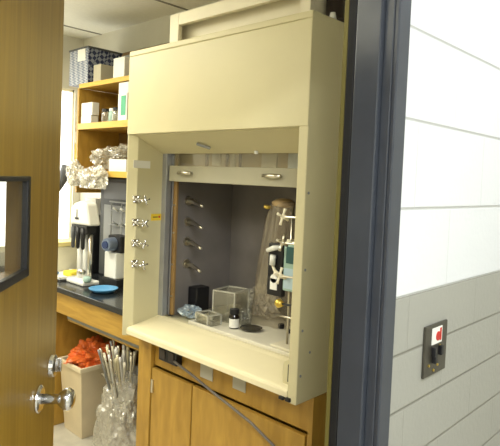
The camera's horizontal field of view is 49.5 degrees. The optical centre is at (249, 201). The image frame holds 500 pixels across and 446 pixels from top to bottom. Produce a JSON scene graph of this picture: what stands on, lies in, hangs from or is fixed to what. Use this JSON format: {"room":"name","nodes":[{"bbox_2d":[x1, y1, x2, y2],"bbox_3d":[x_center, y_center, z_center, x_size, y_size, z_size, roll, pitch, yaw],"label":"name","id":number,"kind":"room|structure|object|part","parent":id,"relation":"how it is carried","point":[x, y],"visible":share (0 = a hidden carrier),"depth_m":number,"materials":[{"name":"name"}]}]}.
{"room":"corridor","nodes":[
{"label":"corridor","id":0,"kind":"room"},
{"bbox_2d":[0,35,83,272],"bbox_3d":[-2.688,0.058,2.862,0.120,2.600,3.830,5,3,44],"label":"wall","id":1,"kind":"structure","parent":0,"point":[69,43],"depth_m":4.09,"materials":[{"name":"paint"}]},
{"bbox_2d":[0,88,73,251],"bbox_3d":[-1.653,-0.252,3.905,0.060,1.210,0.770,5,3,44],"label":"window","id":2,"kind":"structure","parent":1,"relation":"in","point":[67,114],"depth_m":4.14,"materials":[{"name":"white glass"}]},
{"bbox_2d":[74,144,75,169],"bbox_3d":[-1.324,-0.345,4.168,0.003,0.200,0.050,5,3,44],"label":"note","id":3,"kind":"object","parent":1,"relation":"attached to","point":[75,144],"visible":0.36,"depth_m":4.15,"materials":[{"name":"yellow paper"}]},
{"bbox_2d":[53,409,136,445],"bbox_3d":[-0.779,1.562,1.132,5.500,0.100,3.950,5,3,44],"label":"floor","id":4,"kind":"structure","parent":0,"point":[62,436],"depth_m":3.25,"materials":[{"name":"plastic"}]},
{"bbox_2d":[0,266,138,424],"bbox_3d":[-0.931,0.951,3.409,1.750,0.910,0.610,5,3,44],"label":"lab bench","id":5,"kind":"object","parent":4,"relation":"on","point":[82,313],"visible":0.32,"depth_m":3.10,"materials":[{"name":"black stone"}]},
{"bbox_2d":[60,164,73,190],"bbox_3d":[-1.352,0.094,3.847,0.184,0.728,0.116,3,3,6],"label":"lamp","id":6,"kind":"object","parent":5,"relation":"on","point":[63,171],"visible":0.2,"depth_m":3.81,"materials":[{"name":"black plastic"}]},
{"bbox_2d":[57,269,76,280],"bbox_3d":[-1.190,0.468,3.488,0.250,0.026,0.200,5,3,44],"label":"tray","id":7,"kind":"object","parent":5,"relation":"on","point":[60,277],"visible":0.29,"depth_m":3.38,"materials":[{"name":"white plastic"}]},
{"bbox_2d":[63,269,76,275],"bbox_3d":[-1.133,0.456,3.467,0.100,0.033,0.090,5,3,44],"label":"sponge","id":8,"kind":"object","parent":7,"relation":"in","point":[73,272],"visible":0.7,"depth_m":3.43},
{"bbox_2d":[58,238,76,271],"bbox_3d":[-1.273,0.364,3.733,0.196,0.205,0.216,5,3,44],"label":"box","id":9,"kind":"object","parent":5,"relation":"on","point":[67,255],"visible":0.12,"depth_m":3.65,"materials":[{"name":"beige cardboard"}]},
{"bbox_3d":[-1.270,0.277,3.729,0.196,0.030,0.216,5,3,44],"label":"lid","id":10,"kind":"part","parent":9,"relation":"part of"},
{"bbox_2d":[66,201,99,286],"bbox_3d":[-1.009,0.244,3.296,0.239,0.505,0.115,5,3,44],"label":"microscope","id":11,"kind":"object","parent":5,"relation":"on","point":[84,214],"visible":1,"depth_m":3.27,"materials":[{"name":"white plastic"}]},
{"bbox_3d":[-1.009,0.419,3.245,0.040,0.032,0.032,5,3,44],"label":"focus knob","id":12,"kind":"part","parent":11,"relation":"part of","materials":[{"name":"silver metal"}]},
{"bbox_2d":[92,215,99,272],"bbox_3d":[-1.052,0.280,3.754,0.160,0.390,0.222,5,3,44],"label":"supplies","id":13,"kind":"object","parent":5,"relation":"on","point":[96,237],"visible":0.03,"depth_m":3.66,"materials":[{"name":"black plastic"}]},
{"bbox_2d":[85,198,100,214],"bbox_3d":[-1.034,0.030,3.752,0.140,0.110,0.160,5,3,44],"label":"carton","id":14,"kind":"object","parent":13,"relation":"on","point":[97,201],"visible":0.23,"depth_m":3.67,"materials":[{"name":"cardboard"}]},
{"bbox_2d":[89,285,117,293],"bbox_3d":[-0.835,0.500,3.087,0.164,0.022,0.164,5,3,44],"label":"dish","id":15,"kind":"object","parent":5,"relation":"on","point":[100,289],"visible":1,"depth_m":3.11,"materials":[{"name":"blue plastic"}]},
{"bbox_3d":[-0.759,0.714,2.967,0.900,0.055,0.040,5,3,44],"label":"slide rail","id":16,"kind":"part","parent":5,"relation":"part of","materials":[{"name":"brown wood"}]},
{"bbox_2d":[99,178,126,274],"bbox_3d":[-0.735,0.176,3.482,0.600,0.645,0.178,5,3,44],"label":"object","id":17,"kind":"object","parent":5,"relation":"on","point":[113,189],"visible":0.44,"depth_m":3.53,"materials":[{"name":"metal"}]},
{"bbox_3d":[-0.793,0.159,3.421,0.480,0.260,0.006,5,3,44],"label":"grey panel","id":18,"kind":"part","parent":17,"relation":"part of","materials":[{"name":"glass"}]},
{"bbox_3d":[-0.784,-0.065,3.410,0.480,0.110,0.008,5,3,44],"label":"panel","id":19,"kind":"part","parent":17,"relation":"part of","materials":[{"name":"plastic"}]},
{"bbox_2d":[109,201,125,234],"bbox_3d":[-0.784,0.241,3.322,0.438,0.526,0.097,5,3,44],"label":"drying rack","id":20,"kind":"object","parent":17,"relation":"attached to","point":[122,211],"visible":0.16,"depth_m":3.41,"materials":[{"name":"grey metal"}]},
{"bbox_2d":[101,234,124,287],"bbox_3d":[-0.817,0.353,3.253,0.160,0.305,0.163,5,3,44],"label":"camera unit","id":21,"kind":"object","parent":5,"relation":"on","point":[114,245],"visible":0.83,"depth_m":3.22,"materials":[{"name":"plastic"}]},
{"bbox_2d":[58,352,121,438],"bbox_3d":[-0.975,1.185,3.383,0.281,0.440,0.351,5,3,44],"label":"waste bin","id":22,"kind":"object","parent":4,"relation":"on","point":[89,386],"visible":0.48,"depth_m":3.26,"materials":[{"name":"plastic"}]},
{"bbox_2d":[63,335,120,368],"bbox_3d":[-0.964,0.935,3.360,0.259,0.175,0.362,4,3,27],"label":"bag","id":23,"kind":"object","parent":22,"relation":"in","point":[85,354],"visible":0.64,"depth_m":3.29,"materials":[{"name":"orange plastic"}]},
{"bbox_2d":[96,366,136,445],"bbox_3d":[-0.659,1.151,2.879,0.384,0.530,0.294,5,3,44],"label":"bag","id":24,"kind":"object","parent":4,"relation":"on","point":[110,382],"visible":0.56,"depth_m":2.85,"materials":[{"name":"clear plastic"}]},
{"bbox_2d":[97,349,112,404],"bbox_3d":[-0.749,0.916,2.822,0.108,0.319,0.014,0,3,-43],"label":"pipette","id":25,"kind":"object","parent":24,"relation":"in","point":[98,350],"visible":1,"depth_m":2.81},
{"bbox_2d":[99,348,114,406],"bbox_3d":[-0.746,0.918,2.834,0.094,0.322,0.013,1,3,-25],"label":"pipette","id":26,"kind":"object","parent":24,"relation":"in","point":[99,348],"visible":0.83,"depth_m":2.83,"materials":[{"name":"clear glass"}]},
{"bbox_2d":[103,355,118,413],"bbox_3d":[-0.724,0.952,2.828,0.091,0.323,0.013,1,3,-24],"label":"pipette","id":27,"kind":"object","parent":24,"relation":"in","point":[104,356],"visible":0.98,"depth_m":2.82,"materials":[{"name":"beige paint"}]},
{"bbox_2d":[108,354,115,412],"bbox_3d":[-0.719,0.953,2.836,0.014,0.327,0.070,4,3,39],"label":"pipette","id":28,"kind":"object","parent":24,"relation":"in","point":[109,356],"visible":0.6,"depth_m":2.82,"materials":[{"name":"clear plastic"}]},
{"bbox_2d":[109,359,119,411],"bbox_3d":[-0.688,0.938,2.764,0.013,0.314,0.123,3,3,14],"label":"pipette","id":29,"kind":"object","parent":24,"relation":"in","point":[111,362],"visible":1,"depth_m":2.76,"materials":[{"name":"clear glass"}]},
{"bbox_2d":[110,365,118,416],"bbox_3d":[-0.697,0.963,2.783,0.013,0.321,0.098,3,3,14],"label":"pipette","id":30,"kind":"object","parent":24,"relation":"in","point":[110,365],"visible":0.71,"depth_m":2.80,"materials":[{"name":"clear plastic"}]},
{"bbox_2d":[111,346,118,398],"bbox_3d":[-0.718,0.938,2.906,0.080,0.325,0.013,4,3,31],"label":"pipette","id":31,"kind":"object","parent":24,"relation":"in","point":[112,347],"visible":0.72,"depth_m":2.91,"materials":[{"name":"beige paint"}]},
{"bbox_2d":[114,358,121,418],"bbox_3d":[-0.693,0.983,2.854,0.054,0.329,0.013,1,3,-26],"label":"pipette","id":32,"kind":"object","parent":24,"relation":"in","point":[115,361],"visible":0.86,"depth_m":2.85,"materials":[{"name":"plastic"}]},
{"bbox_2d":[116,355,122,409],"bbox_3d":[-0.669,0.929,2.781,0.013,0.321,0.101,3,3,9],"label":"pipette","id":33,"kind":"object","parent":24,"relation":"in","point":[117,356],"visible":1,"depth_m":2.78,"materials":[{"name":"plastic"}]},
{"bbox_2d":[119,357,126,414],"bbox_3d":[-0.658,0.953,2.798,0.013,0.326,0.077,3,3,21],"label":"pipette","id":34,"kind":"object","parent":24,"relation":"in","point":[120,360],"visible":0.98,"depth_m":2.79,"materials":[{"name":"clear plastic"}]},
{"bbox_2d":[121,362,125,420],"bbox_3d":[-0.660,0.993,2.830,0.013,0.328,0.062,2,3,-15],"label":"pipette","id":35,"kind":"object","parent":24,"relation":"in","point":[124,363],"visible":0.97,"depth_m":2.82,"materials":[{"name":"beige paint"}]},
{"bbox_2d":[125,371,126,399],"bbox_3d":[-0.665,0.977,2.916,0.013,0.329,0.046,4,3,27],"label":"pipette","id":36,"kind":"object","parent":24,"relation":"in","point":[126,371],"visible":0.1,"depth_m":2.91,"materials":[{"name":"clear glass"}]},
{"bbox_2d":[126,346,128,405],"bbox_3d":[-0.651,0.921,2.883,0.014,0.330,0.014,2,1,44],"label":"pipette","id":37,"kind":"object","parent":24,"relation":"in","point":[127,346],"visible":0.79,"depth_m":2.88,"materials":[{"name":"plastic"}]},
{"bbox_2d":[125,350,130,411],"bbox_3d":[-0.653,0.956,2.893,0.014,0.330,0.014,6,3,43],"label":"pipette","id":38,"kind":"object","parent":24,"relation":"in","point":[129,350],"visible":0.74,"depth_m":2.89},
{"bbox_2d":[128,356,131,414],"bbox_3d":[-0.623,0.954,2.817,0.013,0.328,0.063,2,3,-14],"label":"pipette","id":39,"kind":"object","parent":24,"relation":"in","point":[130,356],"visible":1,"depth_m":2.81,"materials":[{"name":"beige glass"}]},
{"bbox_2d":[127,351,135,409],"bbox_3d":[-0.630,0.958,2.883,0.038,0.330,0.013,3,3,12],"label":"pipette","id":40,"kind":"object","parent":24,"relation":"in","point":[134,352],"visible":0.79,"depth_m":2.87,"materials":[{"name":"beige paint"}]},
{"bbox_2d":[130,375,137,418],"bbox_3d":[-0.589,0.975,2.792,0.014,0.322,0.095,0,3,-41],"label":"pipette","id":41,"kind":"object","parent":24,"relation":"in","point":[137,375],"visible":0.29,"depth_m":2.80,"materials":[{"name":"glass"}]},
{"bbox_2d":[130,367,137,407],"bbox_3d":[-0.619,0.973,2.928,0.087,0.324,0.014,0,4,-45],"label":"pipette","id":42,"kind":"object","parent":24,"relation":"in","point":[137,367],"visible":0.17,"depth_m":2.92,"materials":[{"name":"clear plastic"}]},
{"bbox_2d":[136,339,326,445],"bbox_3d":[0.046,1.061,2.429,1.015,0.854,0.631,5,3,44],"label":"base cabinet","id":43,"kind":"object","parent":4,"relation":"on","point":[174,409],"visible":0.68,"depth_m":2.22,"materials":[{"name":"brown wood"}]},
{"bbox_2d":[159,347,181,366],"bbox_3d":[-0.351,0.671,2.380,0.128,0.068,0.036,5,3,44],"label":"outlet box","id":44,"kind":"object","parent":43,"relation":"attached to","point":[167,356],"visible":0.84,"depth_m":2.35,"materials":[{"name":"black plastic"}]},
{"bbox_2d":[160,348,164,358],"bbox_3d":[-0.386,0.670,2.392,0.036,0.042,0.005,5,3,44],"label":"socket","id":45,"kind":"object","parent":44,"relation":"attached to","point":[162,351],"depth_m":2.39,"materials":[{"name":"black plastic"}]},
{"bbox_2d":[168,352,173,362],"bbox_3d":[-0.342,0.674,2.350,0.036,0.042,0.005,5,3,44],"label":"socket","id":46,"kind":"object","parent":44,"relation":"attached to","point":[170,354],"depth_m":2.35,"materials":[{"name":"black plastic"}]},
{"bbox_3d":[-0.351,1.067,2.394,0.276,0.612,0.020,5,3,44],"label":"door","id":47,"kind":"part","parent":43,"relation":"part of","materials":[{"name":"brown wood"}]},
{"bbox_2d":[200,364,212,381],"bbox_3d":[-0.179,0.691,2.238,0.076,0.081,0.004,5,3,44],"label":"paper tag","id":48,"kind":"object","parent":43,"relation":"attached to","point":[206,372],"visible":0.56,"depth_m":2.24,"materials":[{"name":"white paper"}]},
{"bbox_2d":[173,360,274,445],"bbox_3d":[-0.109,0.836,2.118,0.627,0.282,0.029,5,3,43],"label":"power cable","id":49,"kind":"object","parent":43,"relation":"attached to","point":[263,435],"visible":1,"depth_m":2.08,"materials":[{"name":"grey rubber"}]},
{"bbox_2d":[122,10,343,404],"bbox_3d":[0.057,-0.014,2.347,1.018,1.297,0.745,5,3,44],"label":"fume hood","id":50,"kind":"object","parent":43,"relation":"on","point":[225,125],"visible":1,"depth_m":2.13,"materials":[{"name":"paint"}]},
{"bbox_3d":[-0.474,0.281,2.407,0.018,0.043,0.043,5,3,44],"label":"valve handle","id":51,"kind":"part","parent":50,"relation":"part of","materials":[{"name":"silver metal"}]},
{"bbox_3d":[-0.467,0.095,2.399,0.018,0.037,0.037,5,3,44],"label":"valve handle","id":52,"kind":"part","parent":50,"relation":"part of","materials":[{"name":"silver metal"}]},
{"bbox_3d":[-0.462,-0.008,2.394,0.018,0.043,0.043,5,3,44],"label":"valve handle","id":53,"kind":"part","parent":50,"relation":"part of","materials":[{"name":"silver metal"}]},
{"bbox_3d":[-0.357,-0.041,2.557,0.050,1.150,0.014,5,3,44],"label":"guide rail","id":54,"kind":"part","parent":50,"relation":"part of","materials":[{"name":"brown metal"}]},
{"bbox_3d":[-0.294,-0.129,2.417,0.091,0.018,0.025,5,3,44],"label":"sash handle","id":55,"kind":"part","parent":50,"relation":"part of","materials":[{"name":"silver metal"}]},
{"bbox_2d":[178,304,201,318],"bbox_3d":[-0.281,0.511,2.561,0.142,0.056,0.112,5,3,44],"label":"crumpled wipe","id":56,"kind":"object","parent":50,"relation":"on","point":[184,311],"visible":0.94,"depth_m":2.54,"materials":[{"name":"blue paper"}]},
{"bbox_2d":[188,285,208,313],"bbox_3d":[-0.254,0.482,2.674,0.065,0.135,0.085,5,3,44],"label":"box","id":57,"kind":"object","parent":50,"relation":"on","point":[198,295],"visible":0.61,"depth_m":2.65,"materials":[{"name":"plastic"}]},
{"bbox_3d":[-0.169,-0.443,2.075,1.016,0.342,0.021,5,3,44],"label":"panel","id":58,"kind":"part","parent":50,"relation":"part of","materials":[{"name":"paint"}]},
{"bbox_3d":[-0.054,-0.107,2.222,0.869,0.072,0.022,5,3,44],"label":"sash rail","id":59,"kind":"part","parent":50,"relation":"part of","materials":[{"name":"metal"}]},
{"bbox_3d":[0.085,-0.627,2.325,1.016,0.024,0.734,5,3,44],"label":"panel","id":60,"kind":"part","parent":50,"relation":"part of","materials":[{"name":"paint"}]},
{"bbox_2d":[188,308,290,356],"bbox_3d":[0.101,0.567,2.372,0.675,0.022,0.403,5,3,44],"label":"tray","id":61,"kind":"object","parent":50,"relation":"on","point":[270,333],"visible":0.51,"depth_m":2.40,"materials":[{"name":"white plastic"}]},
{"bbox_2d":[195,309,221,324],"bbox_3d":[-0.189,0.526,2.453,0.081,0.052,0.096,0,3,-41],"label":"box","id":62,"kind":"object","parent":61,"relation":"on","point":[196,312],"visible":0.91,"depth_m":2.46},
{"bbox_2d":[212,286,249,319],"bbox_3d":[-0.090,0.480,2.549,0.121,0.144,0.136,4,3,29],"label":"acrylic box","id":63,"kind":"object","parent":61,"relation":"on","point":[234,293],"visible":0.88,"depth_m":2.52,"materials":[{"name":"clear plastic"}]},
{"bbox_2d":[229,308,239,328],"bbox_3d":[-0.070,0.516,2.404,0.046,0.086,0.047,5,3,44],"label":"bottle","id":64,"kind":"object","parent":61,"relation":"on","point":[234,317],"visible":1,"depth_m":2.38,"materials":[{"name":"plastic"}]},
{"bbox_2d":[240,324,261,330],"bbox_3d":[0.005,0.557,2.384,0.100,0.009,0.100,5,3,44],"label":"dish","id":65,"kind":"object","parent":61,"relation":"on","point":[249,327],"visible":1,"depth_m":2.39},
{"bbox_2d":[252,198,295,311],"bbox_3d":[0.121,0.271,2.410,0.194,0.586,0.404,2,3,-9],"label":"drape","id":66,"kind":"object","parent":61,"relation":"on","point":[282,202],"visible":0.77,"depth_m":2.22,"materials":[{"name":"clear plastic"}]},
{"bbox_2d":[278,323,283,328],"bbox_3d":[0.140,0.557,2.435,0.029,0.020,0.029,5,3,44],"label":"stopper","id":67,"kind":"object","parent":61,"relation":"on","point":[280,325],"visible":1,"depth_m":2.42,"materials":[{"name":"black plastic"}]},
{"bbox_2d":[270,207,293,351],"bbox_3d":[0.169,0.299,2.155,0.150,0.560,0.110,5,3,44],"label":"stand","id":68,"kind":"object","parent":61,"relation":"on","point":[284,344],"visible":0.24,"depth_m":2.16,"materials":[{"name":"silver metal"}]},
{"bbox_2d":[266,242,293,296],"bbox_3d":[0.130,0.268,2.129,0.165,0.220,0.052,5,3,44],"label":"control unit","id":69,"kind":"object","parent":68,"relation":"attached to","point":[284,258],"visible":0.63,"depth_m":2.14,"materials":[{"name":"black plastic"}]},
{"bbox_3d":[0.092,0.186,2.144,0.071,0.034,0.022,5,3,44],"label":"white knob","id":70,"kind":"part","parent":69,"relation":"part of","materials":[{"name":"plastic"}]},
{"bbox_2d":[270,274,276,289],"bbox_3d":[0.095,0.319,2.162,0.035,0.062,0.005,5,3,44],"label":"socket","id":71,"kind":"object","parent":69,"relation":"attached to","point":[273,278],"depth_m":2.16,"materials":[{"name":"plastic"}]},
{"bbox_3d":[0.107,0.270,2.169,0.078,0.210,0.025,5,3,44],"label":"panel","id":72,"kind":"part","parent":69,"relation":"part of","materials":[{"name":"black plastic"}]},
{"bbox_3d":[0.149,0.459,2.155,0.140,0.009,0.009,5,3,44],"label":"cross rod","id":73,"kind":"part","parent":68,"relation":"part of","materials":[{"name":"silver metal"}]},
{"bbox_3d":[0.159,0.295,2.158,0.010,0.552,0.010,5,3,44],"label":"rod","id":74,"kind":"part","parent":68,"relation":"part of","materials":[{"name":"silver metal"}]},
{"bbox_2d":[170,0,325,42],"bbox_3d":[0.119,-0.708,2.267,0.759,0.144,0.550,5,3,44],"label":"enclosure","id":75,"kind":"object","parent":50,"relation":"on","point":[225,14],"visible":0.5,"depth_m":2.11,"materials":[{"name":"beige paint"}]},
{"bbox_3d":[0.082,-0.099,2.059,0.091,0.018,0.025,5,3,44],"label":"sash handle","id":76,"kind":"part","parent":50,"relation":"part of","materials":[{"name":"silver metal"}]},
{"bbox_3d":[0.103,0.356,1.908,0.030,0.034,0.034,5,3,44],"label":"valve handle","id":77,"kind":"part","parent":50,"relation":"part of","materials":[{"name":"gold metal"}]},
{"bbox_3d":[0.106,0.260,1.904,0.018,0.060,0.060,5,3,44],"label":"valve handle","id":78,"kind":"part","parent":50,"relation":"part of","materials":[{"name":"beige paint"}]},
{"bbox_3d":[0.114,0.143,1.896,0.018,0.060,0.060,5,3,44],"label":"valve handle","id":79,"kind":"part","parent":50,"relation":"part of","materials":[{"name":"silver metal"}]},
{"bbox_3d":[0.117,0.052,1.893,0.018,0.060,0.060,5,3,44],"label":"valve handle","id":80,"kind":"part","parent":50,"relation":"part of","materials":[{"name":"beige paint"}]},
{"bbox_3d":[0.130,0.575,1.824,0.042,0.085,0.006,5,3,44],"label":"sill","id":81,"kind":"part","parent":50,"relation":"part of","materials":[{"name":"paint"}]},
{"bbox_2d":[326,0,344,21],"bbox_3d":[0.299,-0.845,1.839,0.070,0.468,0.070,5,3,44],"label":"duct pipe","id":82,"kind":"object","parent":50,"relation":"attached to","point":[338,6],"visible":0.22,"depth_m":1.82,"materials":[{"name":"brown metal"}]},
{"bbox_2d":[232,377,245,392],"bbox_3d":[-0.041,0.695,2.106,0.070,0.075,0.004,5,3,44],"label":"paper tag","id":83,"kind":"object","parent":43,"relation":"attached to","point":[238,384],"visible":0.56,"depth_m":2.10,"materials":[{"name":"white paper"}]},
{"bbox_3d":[-0.032,1.094,2.088,0.594,0.612,0.020,5,3,44],"label":"door","id":84,"kind":"part","parent":43,"relation":"part of","materials":[{"name":"brown wood"}]},
{"bbox_2d":[63,0,218,38],"bbox_3d":[-1.470,-1.198,1.776,3.288,0.100,3.950,5,3,44],"label":"ceiling","id":85,"kind":"structure","parent":0,"point":[97,16],"depth_m":3.42,"materials":[{"name":"paint"}]},
{"bbox_2d":[64,0,187,34],"bbox_3d":[-1.407,-1.142,1.737,3.138,0.004,3.680,5,3,44],"label":"grid","id":86,"kind":"object","parent":85,"relation":"attached to","point":[155,0],"depth_m":3.29,"materials":[{"name":"grey metal"}]},
{"bbox_2d":[80,0,222,200],"bbox_3d":[-0.202,0.142,3.220,3.288,2.600,0.120,5,3,44],"label":"wall","id":87,"kind":"structure","parent":0,"point":[153,32],"depth_m":3.69,"materials":[{"name":"paint"}]},
{"bbox_2d":[75,42,169,192],"bbox_3d":[-0.587,-0.512,3.268,1.232,0.970,0.327,5,3,44],"label":"wall shelf","id":88,"kind":"object","parent":87,"relation":"attached to","point":[102,135],"visible":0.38,"depth_m":3.62,"materials":[{"name":"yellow wood"}]},
{"bbox_2d":[66,162,84,185],"bbox_3d":[-1.122,-0.190,3.481,0.118,0.173,0.142,1,3,-22],"label":"plastic bag","id":89,"kind":"object","parent":88,"relation":"hanging from","point":[76,162],"visible":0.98,"depth_m":3.45,"materials":[{"name":"plastic"}]},
{"bbox_2d":[81,115,97,122],"bbox_3d":[-1.046,-0.535,3.535,0.125,0.052,0.055,5,3,44],"label":"carton","id":90,"kind":"object","parent":88,"relation":"on","point":[89,118],"visible":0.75,"depth_m":3.50,"materials":[{"name":"white cardboard"}]},
{"bbox_2d":[81,102,98,115],"bbox_3d":[-1.041,-0.603,3.529,0.138,0.082,0.050,5,3,44],"label":"carton","id":91,"kind":"object","parent":90,"relation":"on","point":[90,108],"visible":0.86,"depth_m":3.49,"materials":[{"name":"white cardboard"}]},
{"bbox_2d":[82,167,108,188],"bbox_3d":[-0.965,-0.156,3.330,0.323,0.146,0.114,5,3,44],"label":"plastic bag","id":92,"kind":"object","parent":88,"relation":"hanging from","point":[96,167],"visible":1,"depth_m":3.33,"materials":[{"name":"clear plastic"}]},
{"bbox_2d":[69,45,122,86],"bbox_3d":[-1.041,-0.892,3.652,0.251,0.235,0.256,5,3,44],"label":"patterned box","id":93,"kind":"object","parent":88,"relation":"on","point":[83,60],"visible":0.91,"depth_m":3.54,"materials":[{"name":"cardboard"}]},
{"bbox_3d":[-1.126,-0.886,3.562,0.240,0.223,0.002,5,3,44],"label":"panel","id":94,"kind":"part","parent":93,"relation":"part of","materials":[{"name":"grey cardboard"}]},
{"bbox_2d":[93,64,112,81],"bbox_3d":[-0.931,-0.819,3.503,0.090,0.115,0.130,5,3,44],"label":"carton","id":95,"kind":"object","parent":88,"relation":"on","point":[101,71],"visible":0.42,"depth_m":3.45,"materials":[{"name":"beige cardboard"}]},
{"bbox_2d":[90,148,125,168],"bbox_3d":[-0.908,-0.287,3.484,0.231,0.152,0.242,2,3,-6],"label":"plastic bag","id":96,"kind":"object","parent":88,"relation":"on","point":[113,148],"visible":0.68,"depth_m":3.47,"materials":[{"name":"plastic"}]},
{"bbox_2d":[108,108,117,120],"bbox_3d":[-0.851,-0.537,3.366,0.054,0.086,0.054,5,3,44],"label":"jar","id":97,"kind":"object","parent":88,"relation":"on","point":[113,115],"visible":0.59,"depth_m":3.34,"materials":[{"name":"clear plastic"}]},
{"bbox_2d":[109,159,126,171],"bbox_3d":[-0.759,-0.222,3.329,0.190,0.075,0.130,5,3,44],"label":"carton","id":98,"kind":"object","parent":88,"relation":"on","point":[120,165],"visible":0.58,"depth_m":3.27,"materials":[{"name":"white cardboard"}]},
{"bbox_2d":[113,56,129,77],"bbox_3d":[-0.757,-0.808,3.303,0.120,0.125,0.100,5,3,44],"label":"carton","id":99,"kind":"object","parent":88,"relation":"on","point":[121,65],"visible":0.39,"depth_m":3.25,"materials":[{"name":"white cardboard"}]},
{"bbox_2d":[118,93,128,119],"bbox_3d":[-0.721,-0.563,3.240,0.097,0.160,0.102,5,3,44],"label":"carton","id":100,"kind":"object","parent":88,"relation":"on","point":[123,97],"visible":0.48,"depth_m":3.20,"materials":[{"name":"cardboard"}]},
{"bbox_3d":[-0.709,-0.569,3.204,0.107,0.115,0.040,2,3,-11],"label":"panel","id":101,"kind":"part","parent":100,"relation":"part of","materials":[{"name":"green cardboard"}]},
{"bbox_2d":[119,82,128,93],"bbox_3d":[-0.715,-0.676,3.239,0.105,0.065,0.095,5,3,44],"label":"carton","id":102,"kind":"object","parent":100,"relation":"on","point":[123,87],"visible":0.44,"depth_m":3.20,"materials":[{"name":"cardboard"}]},
{"bbox_2d":[388,0,499,445],"bbox_3d":[-0.069,0.189,0.896,0.112,2.720,4.600,5,3,44],"label":"wall","id":103,"kind":"structure","parent":0,"point":[449,251],"depth_m":1.43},
{"bbox_2d":[0,0,75,445],"bbox_3d":[-0.449,0.478,1.010,0.128,2.078,0.823,2,3,-6],"label":"door","id":104,"kind":"structure","parent":103,"relation":"in","point":[31,31],"depth_m":1.15,"materials":[{"name":"brown wood"}]},
{"bbox_3d":[-0.457,0.057,1.015,0.013,0.211,0.258,2,3,-6],"label":"vision frame","id":105,"kind":"part","parent":104,"relation":"part of","materials":[{"name":"black plastic"}]},
{"bbox_3d":[-0.448,0.460,1.264,0.076,0.051,0.051,2,3,-6],"label":"knob","id":106,"kind":"part","parent":104,"relation":"part of","materials":[{"name":"silver metal"}]},
{"bbox_2d":[324,0,411,445],"bbox_3d":[-0.087,0.458,0.898,0.133,2.180,1.037,5,3,44],"label":"door frame","id":107,"kind":"structure","parent":103,"relation":"attached to","point":[376,39],"depth_m":1.20,"materials":[{"name":"paint"}]},
{"bbox_2d":[421,319,447,378],"bbox_3d":[0.480,0.378,1.394,0.018,0.131,0.127,5,3,44],"label":"switch plate","id":108,"kind":"object","parent":103,"relation":"attached to","point":[435,335],"visible":1,"depth_m":1.38,"materials":[{"name":"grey metal"}]},
{"bbox_2d":[431,347,436,356],"bbox_3d":[0.469,0.381,1.377,0.011,0.024,0.012,5,3,44],"label":"switch","id":109,"kind":"object","parent":108,"relation":"attached to","point":[433,349],"depth_m":1.37,"materials":[{"name":"black plastic"}]},
{"bbox_2d":[432,354,437,363],"bbox_3d":[0.471,0.399,1.380,0.011,0.024,0.012,5,3,44],"label":"switch","id":110,"kind":"object","parent":108,"relation":"attached to","point":[434,356],"depth_m":1.37,"materials":[{"name":"black plastic"}]},
{"bbox_2d":[438,345,443,354],"bbox_3d":[0.495,0.383,1.404,0.011,0.024,0.012,5,3,44],"label":"switch","id":111,"kind":"object","parent":108,"relation":"attached to","point":[440,347],"depth_m":1.40,"materials":[{"name":"black plastic"}]}
]}

